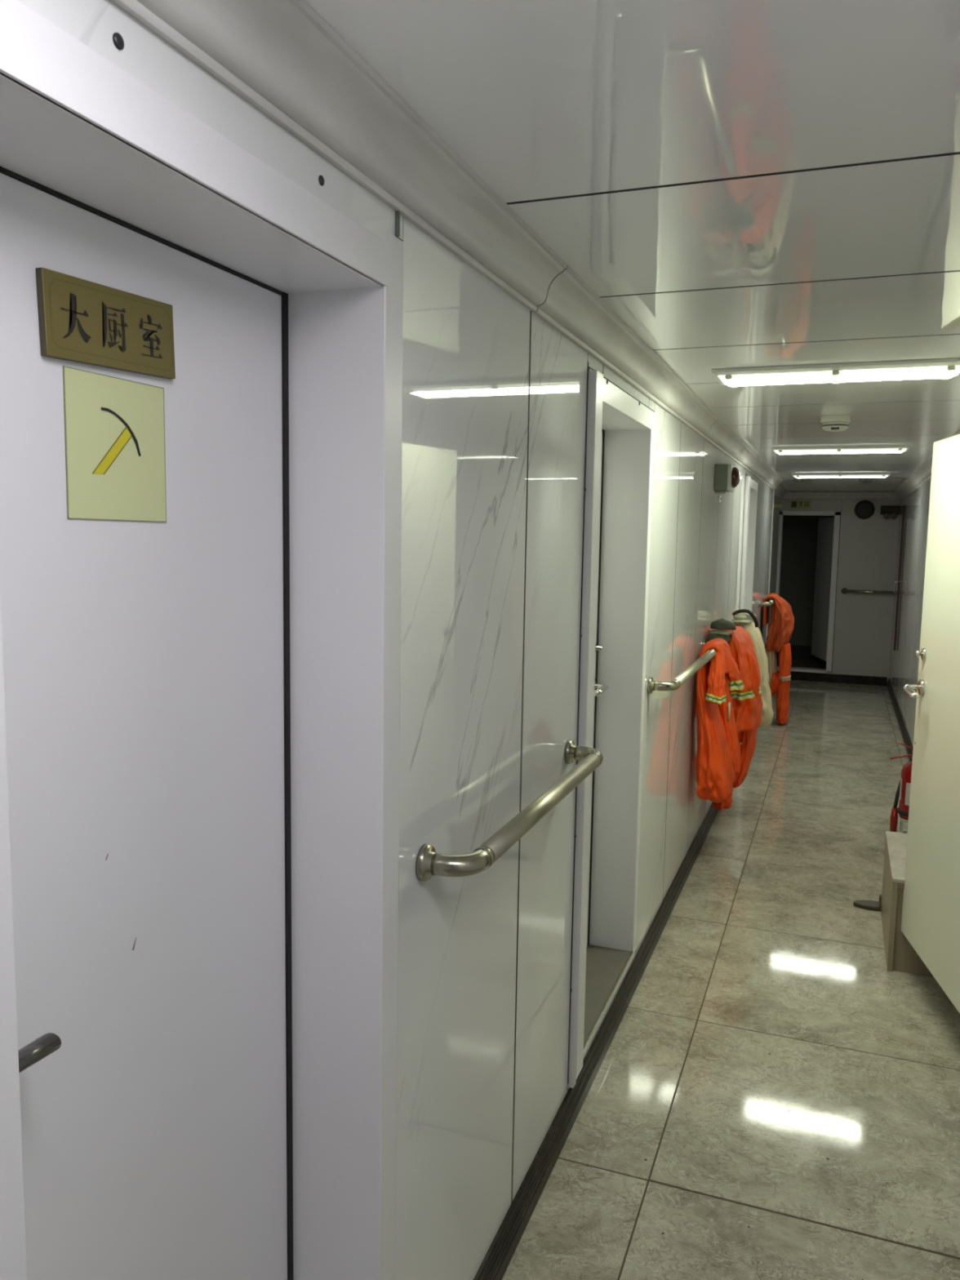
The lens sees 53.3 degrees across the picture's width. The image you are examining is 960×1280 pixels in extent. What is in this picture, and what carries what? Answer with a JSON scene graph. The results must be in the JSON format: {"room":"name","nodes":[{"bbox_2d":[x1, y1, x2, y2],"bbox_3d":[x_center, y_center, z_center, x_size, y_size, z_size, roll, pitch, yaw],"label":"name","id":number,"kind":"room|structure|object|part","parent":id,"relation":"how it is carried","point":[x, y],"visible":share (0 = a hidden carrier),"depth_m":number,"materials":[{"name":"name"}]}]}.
{"room":"ship interior","nodes":[
{"label":"ship interior","id":0,"kind":"room"},
{"bbox_2d":[17,0,780,1279],"bbox_3d":[0.917,0.009,4.542,0.304,2.037,12.300,3,7,20],"label":"wall","id":1,"kind":"structure","parent":0,"point":[495,396],"depth_m":1.75,"materials":[{"name":"white metal"}]},
{"bbox_2d":[0,0,403,1279],"bbox_3d":[-0.342,0.408,1.091,0.204,1.915,0.740,3,7,20],"label":"door","id":2,"kind":"structure","parent":1,"relation":"in","point":[200,707],"depth_m":1.16,"materials":[{"name":"white metal"}]},
{"bbox_3d":[-0.443,0.389,0.882,0.060,0.022,0.091,3,7,20],"label":"lever","id":3,"kind":"part","parent":2,"relation":"part of","materials":[{"name":"metal"}]},
{"bbox_2d":[35,266,175,378],"bbox_3d":[-0.385,-0.326,1.000,0.009,0.088,0.193,3,7,20],"label":"plate","id":4,"kind":"object","parent":2,"relation":"attached to","point":[82,321],"visible":1,"depth_m":0.98,"materials":[{"name":"gold metal"}]},
{"bbox_2d":[62,365,166,522],"bbox_3d":[-0.387,-0.204,1.024,0.002,0.152,0.150,3,7,20],"label":"notice","id":5,"kind":"object","parent":2,"relation":"attached to","point":[114,427],"visible":1,"depth_m":1.02,"materials":[{"name":"yellow paper"}]},
{"bbox_3d":[-0.243,-0.549,0.945,0.010,0.117,0.714,3,7,20],"label":"panel","id":6,"kind":"part","parent":1,"relation":"part of","materials":[{"name":"white metal"}]},
{"bbox_3d":[-0.113,-0.593,1.287,0.010,0.100,0.021,3,7,20],"label":"panel","id":7,"kind":"part","parent":1,"relation":"part of","materials":[{"name":"white metal"}]},
{"bbox_2d":[111,0,787,499],"bbox_3d":[1.094,-0.933,4.378,0.130,0.082,12.300,3,7,20],"label":"trim","id":8,"kind":"structure","parent":1,"relation":"attached to","point":[282,57],"depth_m":1.18,"materials":[{"name":"white metal"}]},
{"bbox_3d":[-0.024,0.315,1.664,0.010,1.985,0.565,3,7,20],"label":"panel","id":9,"kind":"part","parent":1,"relation":"part of","materials":[{"name":"white metal"}]},
{"bbox_2d":[415,739,603,881],"bbox_3d":[0.104,0.307,1.854,0.096,0.057,0.893,3,7,20],"label":"handrail","id":10,"kind":"object","parent":1,"relation":"attached to","point":[428,863],"visible":1,"depth_m":1.61,"materials":[{"name":"metal"}]},
{"bbox_3d":[0.156,0.266,2.138,0.010,1.985,0.433,3,7,20],"label":"panel","id":11,"kind":"part","parent":1,"relation":"part of","materials":[{"name":"white metal"}]},
{"bbox_3d":[0.276,-0.700,2.309,0.010,0.097,0.144,3,7,20],"label":"panel","id":12,"kind":"part","parent":1,"relation":"part of","materials":[{"name":"white metal"}]},
{"bbox_2d":[473,802,718,1279],"bbox_3d":[0.700,1.065,3.670,0.020,0.080,10.319,3,7,20],"label":"baseboard","id":13,"kind":"structure","parent":1,"relation":"attached to","point":[498,1257],"depth_m":2.47,"materials":[{"name":"black plastic"}]},
{"bbox_3d":[0.369,1.137,2.840,0.010,0.108,0.845,3,7,20],"label":"panel","id":14,"kind":"part","parent":1,"relation":"part of","materials":[{"name":"white metal"}]},
{"bbox_2d":[567,361,654,1088],"bbox_3d":[0.305,0.200,2.766,0.221,1.808,0.855,3,7,20],"label":"door","id":15,"kind":"structure","parent":1,"relation":"in","point":[620,430],"depth_m":3.06,"materials":[{"name":"white metal"}]},
{"bbox_3d":[0.367,0.157,3.014,0.060,0.022,0.130,3,7,20],"label":"lever","id":16,"kind":"part","parent":15,"relation":"part of","materials":[{"name":"silver metal"}]},
{"bbox_3d":[0.308,1.075,2.869,0.150,0.012,0.730,3,7,20],"label":"sill","id":17,"kind":"part","parent":15,"relation":"part of","materials":[{"name":"grey metal"}]},
{"bbox_3d":[0.301,0.218,2.783,0.204,1.748,0.766,3,7,20],"label":"frame","id":18,"kind":"part","parent":15,"relation":"part of","materials":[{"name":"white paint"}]},
{"bbox_3d":[0.411,-0.737,2.664,0.010,0.097,0.600,3,7,20],"label":"panel","id":19,"kind":"part","parent":1,"relation":"part of","materials":[{"name":"white metal"}]},
{"bbox_3d":[0.534,-0.771,2.990,0.010,0.097,0.090,3,7,20],"label":"panel","id":20,"kind":"part","parent":1,"relation":"part of","materials":[{"name":"white metal"}]},
{"bbox_3d":[0.629,0.137,3.384,0.010,1.985,0.524,3,7,20],"label":"panel","id":21,"kind":"part","parent":1,"relation":"part of","materials":[{"name":"white metal"}]},
{"bbox_3d":[0.833,0.082,3.920,0.010,1.985,0.608,3,7,20],"label":"panel","id":22,"kind":"part","parent":1,"relation":"part of","materials":[{"name":"white metal"}]},
{"bbox_2d":[647,617,736,693],"bbox_3d":[1.117,-0.023,4.468,0.127,0.144,2.847,3,7,20],"label":"handrail","id":23,"kind":"object","parent":1,"relation":"attached to","point":[652,685],"depth_m":3.72,"materials":[{"name":"metal"}]},
{"bbox_3d":[1.120,-0.009,4.496,0.105,0.067,0.285,3,7,20],"label":"work cap","id":24,"kind":"part","parent":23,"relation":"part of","materials":[{"name":"fabric"}]},
{"bbox_2d":[694,637,744,803],"bbox_3d":[1.057,0.355,4.245,0.198,0.704,0.474,3,7,20],"label":"coverall","id":25,"kind":"object","parent":23,"relation":"hanging from","point":[717,757],"visible":0.96,"depth_m":4.13,"materials":[{"name":"fabric"}]},
{"bbox_3d":[1.103,0.317,4.230,0.010,0.082,0.020,1,6,4],"label":"zip pull","id":26,"kind":"part","parent":25,"relation":"part of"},
{"bbox_3d":[1.118,0.342,4.320,0.130,0.536,0.180,3,7,20],"label":"trouser leg","id":27,"kind":"part","parent":25,"relation":"part of","materials":[{"name":"orange fabric"}]},
{"bbox_3d":[1.153,-0.068,4.545,0.118,0.071,0.263,3,7,20],"label":"work cap","id":28,"kind":"part","parent":23,"relation":"part of","materials":[{"name":"fabric"}]},
{"bbox_3d":[1.159,-0.073,4.559,0.118,0.062,0.231,3,7,20],"label":"crown","id":29,"kind":"part","parent":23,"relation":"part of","materials":[{"name":"green fabric"}]},
{"bbox_2d":[712,626,762,811],"bbox_3d":[1.280,0.396,4.762,0.245,0.901,0.533,3,7,20],"label":"coverall","id":30,"kind":"object","parent":23,"relation":"hanging from","point":[747,703],"visible":0.62,"depth_m":4.60,"materials":[{"name":"fabric"}]},
{"bbox_3d":[1.234,0.619,4.755,0.126,0.457,0.264,3,7,20],"label":"trouser leg","id":31,"kind":"part","parent":30,"relation":"part of","materials":[{"name":"orange fabric"}]},
{"bbox_3d":[1.333,0.565,4.820,0.117,0.359,0.264,3,7,20],"label":"trouser leg","id":32,"kind":"part","parent":30,"relation":"part of","materials":[{"name":"orange fabric"}]},
{"bbox_2d":[731,608,773,727],"bbox_3d":[1.484,0.143,5.242,0.261,0.639,0.434,3,7,20],"label":"jacket","id":33,"kind":"object","parent":23,"relation":"hanging from","point":[766,712],"depth_m":5.14,"materials":[{"name":"fabric"}]},
{"bbox_3d":[1.437,-0.138,5.196,0.116,0.035,0.293,3,7,20],"label":"crown","id":34,"kind":"part","parent":33,"relation":"part of","materials":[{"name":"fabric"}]},
{"bbox_3d":[1.442,-0.124,5.175,0.141,0.096,0.331,3,7,20],"label":"work cap","id":35,"kind":"part","parent":33,"relation":"part of","materials":[{"name":"beige fabric"}]},
{"bbox_3d":[1.051,0.023,4.494,0.010,1.985,0.605,3,7,20],"label":"panel","id":36,"kind":"part","parent":1,"relation":"part of","materials":[{"name":"white metal"}]},
{"bbox_3d":[1.269,-0.037,5.067,0.010,1.985,0.607,3,7,20],"label":"panel","id":37,"kind":"part","parent":1,"relation":"part of","materials":[{"name":"white metal"}]},
{"bbox_2d":[713,463,740,502],"bbox_3d":[1.192,-0.750,4.580,0.110,0.170,0.230,3,7,20],"label":"fire alarm","id":38,"kind":"object","parent":1,"relation":"attached to","point":[726,477],"visible":1,"depth_m":4.48,"materials":[{"name":"white plastic"}]},
{"bbox_3d":[1.494,-0.098,5.659,0.010,1.985,0.645,3,7,20],"label":"panel","id":39,"kind":"part","parent":1,"relation":"part of","materials":[{"name":"white metal"}]},
{"bbox_2d":[739,472,757,619],"bbox_3d":[1.694,-0.178,6.424,0.221,1.808,0.913,3,7,20],"label":"door","id":40,"kind":"structure","parent":1,"relation":"in","point":[751,486],"depth_m":6.69,"materials":[{"name":"white metal"}]},
{"bbox_3d":[1.700,-0.163,6.468,0.204,1.748,0.766,3,7,20],"label":"frame","id":41,"kind":"part","parent":40,"relation":"part of","materials":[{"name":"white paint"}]},
{"bbox_3d":[1.789,-1.112,6.293,0.010,0.097,0.920,3,7,20],"label":"panel","id":42,"kind":"part","parent":1,"relation":"part of","materials":[{"name":"white metal"}]},
{"bbox_3d":[2.002,-0.236,6.996,0.010,1.985,0.350,3,7,20],"label":"panel","id":43,"kind":"part","parent":1,"relation":"part of","materials":[{"name":"white metal"}]},
{"bbox_3d":[2.175,-0.283,7.452,0.010,1.985,0.610,3,7,20],"label":"panel","id":44,"kind":"part","parent":1,"relation":"part of","materials":[{"name":"white metal"}]},
{"bbox_2d":[758,593,773,607],"bbox_3d":[2.358,-0.323,7.787,0.096,0.057,1.037,3,7,20],"label":"handrail","id":45,"kind":"object","parent":1,"relation":"attached to","point":[770,602],"visible":0.53,"depth_m":7.33,"materials":[{"name":"metal"}]},
{"bbox_2d":[762,593,794,724],"bbox_3d":[2.407,0.151,7.757,0.246,1.045,0.396,3,7,20],"label":"coverall","id":46,"kind":"object","parent":45,"relation":"hanging from","point":[780,628],"visible":0.81,"depth_m":7.64,"materials":[{"name":"fabric"}]},
{"bbox_3d":[2.457,0.352,7.729,0.103,0.654,0.258,3,7,20],"label":"trouser leg","id":47,"kind":"part","parent":46,"relation":"part of","materials":[{"name":"orange fabric"}]},
{"bbox_3d":[2.399,-0.344,8.043,0.010,1.985,0.640,3,7,20],"label":"panel","id":48,"kind":"part","parent":1,"relation":"part of","materials":[{"name":"white metal"}]},
{"bbox_3d":[2.974,-0.519,9.725,0.010,1.985,1.090,3,7,20],"label":"panel","id":49,"kind":"part","parent":1,"relation":"part of","materials":[{"name":"white metal"}]},
{"bbox_2d":[773,503,782,507],"bbox_3d":[2.870,-1.292,9.204,0.078,0.040,0.026,3,7,20],"label":"sign","id":50,"kind":"object","parent":1,"relation":"attached to","point":[775,505],"visible":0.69,"depth_m":9.20,"materials":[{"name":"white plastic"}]},
{"bbox_2d":[304,0,959,491],"bbox_3d":[1.591,-0.966,4.186,1.510,0.040,12.500,3,7,20],"label":"ceiling","id":51,"kind":"structure","parent":0,"point":[741,183],"depth_m":1.31,"materials":[{"name":"white metal"}]},
{"bbox_3d":[0.389,-0.622,1.023,1.110,0.008,0.597,3,7,20],"label":"panel","id":52,"kind":"part","parent":51,"relation":"part of","materials":[{"name":"white metal"}]},
{"bbox_3d":[0.604,-0.681,1.588,1.110,0.008,0.597,3,7,20],"label":"panel","id":53,"kind":"part","parent":51,"relation":"part of","materials":[{"name":"white metal"}]},
{"bbox_3d":[0.818,-0.739,2.153,1.110,0.008,0.597,3,7,20],"label":"panel","id":54,"kind":"part","parent":51,"relation":"part of","materials":[{"name":"white metal"}]},
{"bbox_3d":[1.033,-0.798,2.718,1.110,0.008,0.597,3,7,20],"label":"panel","id":55,"kind":"part","parent":51,"relation":"part of","materials":[{"name":"white metal"}]},
{"bbox_3d":[1.247,-0.856,3.282,1.110,0.008,0.597,3,7,20],"label":"panel","id":56,"kind":"part","parent":51,"relation":"part of","materials":[{"name":"white metal"}]},
{"bbox_2d":[711,357,959,387],"bbox_3d":[1.071,-0.799,2.874,0.705,0.022,0.260,3,7,20],"label":"recessed light","id":57,"kind":"object","parent":51,"relation":"in","point":[944,369],"visible":1,"depth_m":2.83,"materials":[{"name":"white plastic"}]},
{"bbox_2d":[718,365,959,386],"bbox_3d":[1.080,-0.797,2.899,0.681,0.008,0.175,3,7,20],"label":"diffuser","id":58,"kind":"object","parent":57,"relation":"attached to","point":[944,372],"depth_m":2.87,"materials":[{"name":"white plastic"}]},
{"bbox_2d":[820,414,850,431],"bbox_3d":[1.462,-0.889,3.931,0.116,0.061,0.116,3,7,20],"label":"smoke detector","id":59,"kind":"object","parent":51,"relation":"attached to","point":[830,423],"visible":1,"depth_m":3.89,"materials":[{"name":"white plastic"}]},
{"bbox_3d":[1.462,-0.914,3.847,1.110,0.008,0.597,3,7,20],"label":"panel","id":60,"kind":"part","parent":51,"relation":"part of","materials":[{"name":"white metal"}]},
{"bbox_2d":[771,445,910,455],"bbox_3d":[1.990,-1.049,5.294,0.705,0.022,0.260,3,7,20],"label":"recessed light","id":61,"kind":"object","parent":51,"relation":"in","point":[864,449],"visible":1,"depth_m":5.24,"materials":[{"name":"white plastic"}]},
{"bbox_2d":[774,448,906,454],"bbox_3d":[1.999,-1.048,5.318,0.681,0.008,0.175,3,7,20],"label":"diffuser","id":62,"kind":"object","parent":61,"relation":"attached to","point":[838,451],"depth_m":5.28,"materials":[{"name":"white plastic"}]},
{"bbox_2d":[791,473,890,478],"bbox_3d":[2.774,-1.263,7.359,0.705,0.022,0.260,3,7,20],"label":"recessed light","id":63,"kind":"object","parent":51,"relation":"in","point":[794,475],"visible":1,"depth_m":7.30,"materials":[{"name":"white plastic"}]},
{"bbox_2d":[793,475,888,478],"bbox_3d":[2.783,-1.261,7.384,0.681,0.008,0.175,3,7,20],"label":"diffuser","id":64,"kind":"object","parent":63,"relation":"attached to","point":[801,476],"depth_m":7.34,"materials":[{"name":"white plastic"}]},
{"bbox_3d":[3.607,-1.499,9.495,1.110,0.008,0.597,3,7,20],"label":"panel","id":65,"kind":"part","parent":51,"relation":"part of","materials":[{"name":"white metal"}]},
{"bbox_3d":[3.393,-1.440,8.931,1.110,0.008,0.597,3,7,20],"label":"panel","id":66,"kind":"part","parent":51,"relation":"part of","materials":[{"name":"white metal"}]},
{"bbox_3d":[3.178,-1.382,8.366,1.110,0.008,0.597,3,7,20],"label":"panel","id":67,"kind":"part","parent":51,"relation":"part of","materials":[{"name":"white metal"}]},
{"bbox_3d":[2.106,-1.090,5.542,1.110,0.008,0.597,3,7,20],"label":"panel","id":68,"kind":"part","parent":51,"relation":"part of","materials":[{"name":"white metal"}]},
{"bbox_3d":[2.964,-1.323,7.801,1.110,0.008,0.597,3,7,20],"label":"panel","id":69,"kind":"part","parent":51,"relation":"part of","materials":[{"name":"white metal"}]},
{"bbox_3d":[1.676,-0.973,4.412,1.110,0.008,0.597,3,7,20],"label":"panel","id":70,"kind":"part","parent":51,"relation":"part of","materials":[{"name":"white metal"}]},
{"bbox_3d":[2.749,-1.265,7.236,1.110,0.008,0.597,3,7,20],"label":"panel","id":71,"kind":"part","parent":51,"relation":"part of","materials":[{"name":"white metal"}]},
{"bbox_3d":[2.534,-1.206,6.671,1.110,0.008,0.597,3,7,20],"label":"panel","id":72,"kind":"part","parent":51,"relation":"part of","materials":[{"name":"white metal"}]},
{"bbox_3d":[2.320,-1.148,6.106,1.110,0.008,0.597,3,7,20],"label":"panel","id":73,"kind":"part","parent":51,"relation":"part of","materials":[{"name":"white metal"}]},
{"bbox_3d":[1.891,-1.031,4.977,1.110,0.008,0.597,3,7,20],"label":"panel","id":74,"kind":"part","parent":51,"relation":"part of","materials":[{"name":"white metal"}]},
{"bbox_2d":[502,680,959,1279],"bbox_3d":[1.567,1.069,4.405,1.130,0.061,12.300,3,7,20],"label":"floor","id":75,"kind":"structure","parent":0,"point":[769,1100],"depth_m":2.68,"materials":[{"name":"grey tile"}]},
{"bbox_2d":[853,894,881,911],"bbox_3d":[1.634,1.068,3.896,0.206,0.056,0.078,3,7,20],"label":"slipper","id":76,"kind":"object","parent":75,"relation":"on","point":[873,905],"visible":0.34,"depth_m":3.90,"materials":[{"name":"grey rubber"}]},
{"bbox_2d":[897,817,908,833],"bbox_3d":[2.200,0.951,4.851,0.130,0.100,0.150,3,7,20],"label":"stand","id":77,"kind":"object","parent":75,"relation":"on","point":[901,820],"visible":0.25,"depth_m":4.82,"materials":[{"name":"silver metal"}]},
{"bbox_2d":[889,742,912,831],"bbox_3d":[2.184,0.751,4.843,0.188,0.477,0.150,6,8,39],"label":"fire extinguisher","id":78,"kind":"object","parent":77,"relation":"on","point":[903,790],"visible":0.43,"depth_m":4.82,"materials":[{"name":"red metal"}]},
{"bbox_3d":[2.147,0.591,4.818,0.149,0.032,0.021,2,6,9],"label":"carry handle","id":79,"kind":"part","parent":78,"relation":"part of","materials":[{"name":"red metal"}]},
{"bbox_3d":[2.158,0.536,4.810,0.130,0.043,0.017,2,6,8],"label":"squeeze lever","id":80,"kind":"part","parent":78,"relation":"part of","materials":[{"name":"red metal"}]},
{"bbox_2d":[880,831,933,977],"bbox_3d":[1.651,0.968,3.534,0.276,0.335,0.582,3,7,20],"label":"box","id":81,"kind":"object","parent":75,"relation":"on","point":[900,956],"visible":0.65,"depth_m":3.33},
{"bbox_3d":[1.532,0.967,3.581,0.018,0.323,0.578,3,7,20],"label":"panel","id":82,"kind":"part","parent":81,"relation":"part of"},
{"bbox_3d":[1.556,0.851,3.261,0.238,0.023,0.018,3,7,20],"label":"rail","id":83,"kind":"part","parent":81,"relation":"part of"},
{"bbox_3d":[1.557,1.011,3.288,0.238,0.300,0.016,3,7,20],"label":"panel","id":84,"kind":"part","parent":81,"relation":"part of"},
{"bbox_2d":[779,498,900,682],"bbox_3d":[3.726,-0.554,10.102,1.710,2.037,0.140,3,7,20],"label":"wall","id":85,"kind":"structure","parent":0,"point":[868,548],"depth_m":9.93,"materials":[{"name":"white metal"}]},
{"bbox_2d":[790,500,811,508],"bbox_3d":[3.380,-1.427,10.064,0.205,0.088,0.007,3,7,20],"label":"exit sign","id":86,"kind":"object","parent":85,"relation":"attached to","point":[794,504],"visible":1,"depth_m":10.06,"materials":[{"name":"plastic"}]},
{"bbox_2d":[775,511,840,673],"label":"door","id":87,"kind":"structure","parent":85,"relation":"in","point":[808,542],"depth_m":11.20,"materials":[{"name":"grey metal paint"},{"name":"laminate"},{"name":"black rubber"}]},
{"bbox_3d":[3.464,-1.456,10.038,0.625,0.200,0.010,3,7,20],"label":"panel","id":88,"kind":"part","parent":85,"relation":"part of","materials":[{"name":"white metal"}]},
{"bbox_2d":[777,670,887,685],"bbox_3d":[3.691,0.401,10.128,1.147,0.090,0.020,3,7,20],"label":"baseboard","id":89,"kind":"structure","parent":85,"relation":"attached to","point":[815,677],"depth_m":10.08,"materials":[{"name":"black stone"}]},
{"bbox_2d":[782,491,898,498],"bbox_3d":[3.727,-1.501,9.902,1.170,0.072,0.050,3,7,20],"label":"trim","id":90,"kind":"structure","parent":85,"relation":"attached to","point":[789,495],"depth_m":9.88,"materials":[{"name":"white metal"}]},
{"bbox_2d":[853,500,875,519],"bbox_3d":[3.949,-1.339,9.814,0.196,0.196,0.087,3,7,20],"label":"loudspeaker","id":91,"kind":"object","parent":85,"relation":"attached to","point":[864,509],"visible":1,"depth_m":9.78,"materials":[{"name":"black plastic"}]},
{"bbox_2d":[856,502,872,517],"bbox_3d":[3.935,-1.335,9.777,0.156,0.156,0.007,3,7,20],"label":"grille","id":92,"kind":"object","parent":91,"relation":"attached to","point":[864,509],"depth_m":9.78,"materials":[{"name":"black metal"}]},
{"bbox_3d":[4.006,-0.531,9.928,0.561,1.997,0.010,3,7,20],"label":"panel","id":93,"kind":"part","parent":85,"relation":"part of","materials":[{"name":"white metal"}]},
{"bbox_2d":[840,587,895,594],"bbox_3d":[4.011,-0.499,9.880,0.517,0.064,0.083,3,7,20],"label":"handrail","id":94,"kind":"object","parent":85,"relation":"attached to","point":[844,590],"visible":0.96,"depth_m":9.85,"materials":[{"name":"metal"}]},
{"bbox_2d":[880,505,899,519],"bbox_3d":[4.173,-1.298,9.725,0.179,0.138,0.102,3,7,20],"label":"emergency light","id":95,"kind":"object","parent":85,"relation":"attached to","point":[894,510],"visible":1,"depth_m":9.71,"materials":[{"name":"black plastic"}]},
{"bbox_2d":[889,478,931,747],"bbox_3d":[2.669,0.100,3.886,1.450,2.057,12.300,3,7,20],"label":"wall","id":96,"kind":"structure","parent":0,"point":[904,667],"depth_m":7.60,"materials":[{"name":"white metal"}]},
{"bbox_3d":[4.195,-0.488,9.622,0.010,1.985,0.425,3,7,20],"label":"panel","id":97,"kind":"part","parent":96,"relation":"part of","materials":[{"name":"white metal"}]},
{"bbox_2d":[893,505,905,650],"bbox_3d":[3.944,-0.581,9.032,0.057,1.370,0.119,3,7,20],"label":"strip","id":98,"kind":"object","parent":96,"relation":"hanging from","point":[904,506],"visible":1,"depth_m":9.01,"materials":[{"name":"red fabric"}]},
{"bbox_3d":[4.010,-0.438,9.135,0.010,1.985,0.600,3,7,20],"label":"panel","id":99,"kind":"part","parent":96,"relation":"part of","materials":[{"name":"white metal"}]},
{"bbox_2d":[886,678,912,759],"bbox_3d":[2.017,1.026,4.230,0.130,0.080,12.299,3,7,20],"label":"baseboard","id":100,"kind":"structure","parent":96,"relation":"attached to","point":[903,729],"depth_m":7.77,"materials":[{"name":"black stone"}]},
{"bbox_3d":[3.795,-0.379,8.568,0.010,1.985,0.600,3,7,20],"label":"panel","id":101,"kind":"part","parent":96,"relation":"part of","materials":[{"name":"white metal"}]},
{"bbox_3d":[3.579,-0.320,8.000,0.010,1.985,0.600,3,7,20],"label":"panel","id":102,"kind":"part","parent":96,"relation":"part of","materials":[{"name":"white metal"}]},
{"bbox_3d":[3.364,-0.262,7.433,0.010,1.985,0.600,3,7,20],"label":"panel","id":103,"kind":"part","parent":96,"relation":"part of","materials":[{"name":"white metal"}]},
{"bbox_3d":[3.148,-0.203,6.865,0.010,1.985,0.600,3,7,20],"label":"panel","id":104,"kind":"part","parent":96,"relation":"part of","materials":[{"name":"white metal"}]},
{"bbox_3d":[2.933,-0.144,6.297,0.010,1.985,0.600,3,7,20],"label":"panel","id":105,"kind":"part","parent":96,"relation":"part of","materials":[{"name":"white metal"}]},
{"bbox_2d":[893,427,959,499],"bbox_3d":[2.039,-0.879,4.024,0.180,0.082,12.301,3,7,21],"label":"trim","id":106,"kind":"structure","parent":96,"relation":"attached to","point":[923,473],"depth_m":7.08,"materials":[{"name":"white metal"}]},
{"bbox_2d":[901,433,959,1013],"bbox_3d":[1.423,0.249,2.567,0.276,1.757,1.317,2,6,11],"label":"door","id":107,"kind":"structure","parent":96,"relation":"in","point":[931,908],"depth_m":3.00,"materials":[{"name":"white metal"}]},
{"bbox_3d":[1.419,0.167,3.125,0.061,0.032,0.125,3,7,20],"label":"lever","id":108,"kind":"part","parent":107,"relation":"part of","materials":[{"name":"silver metal"}]}
]}

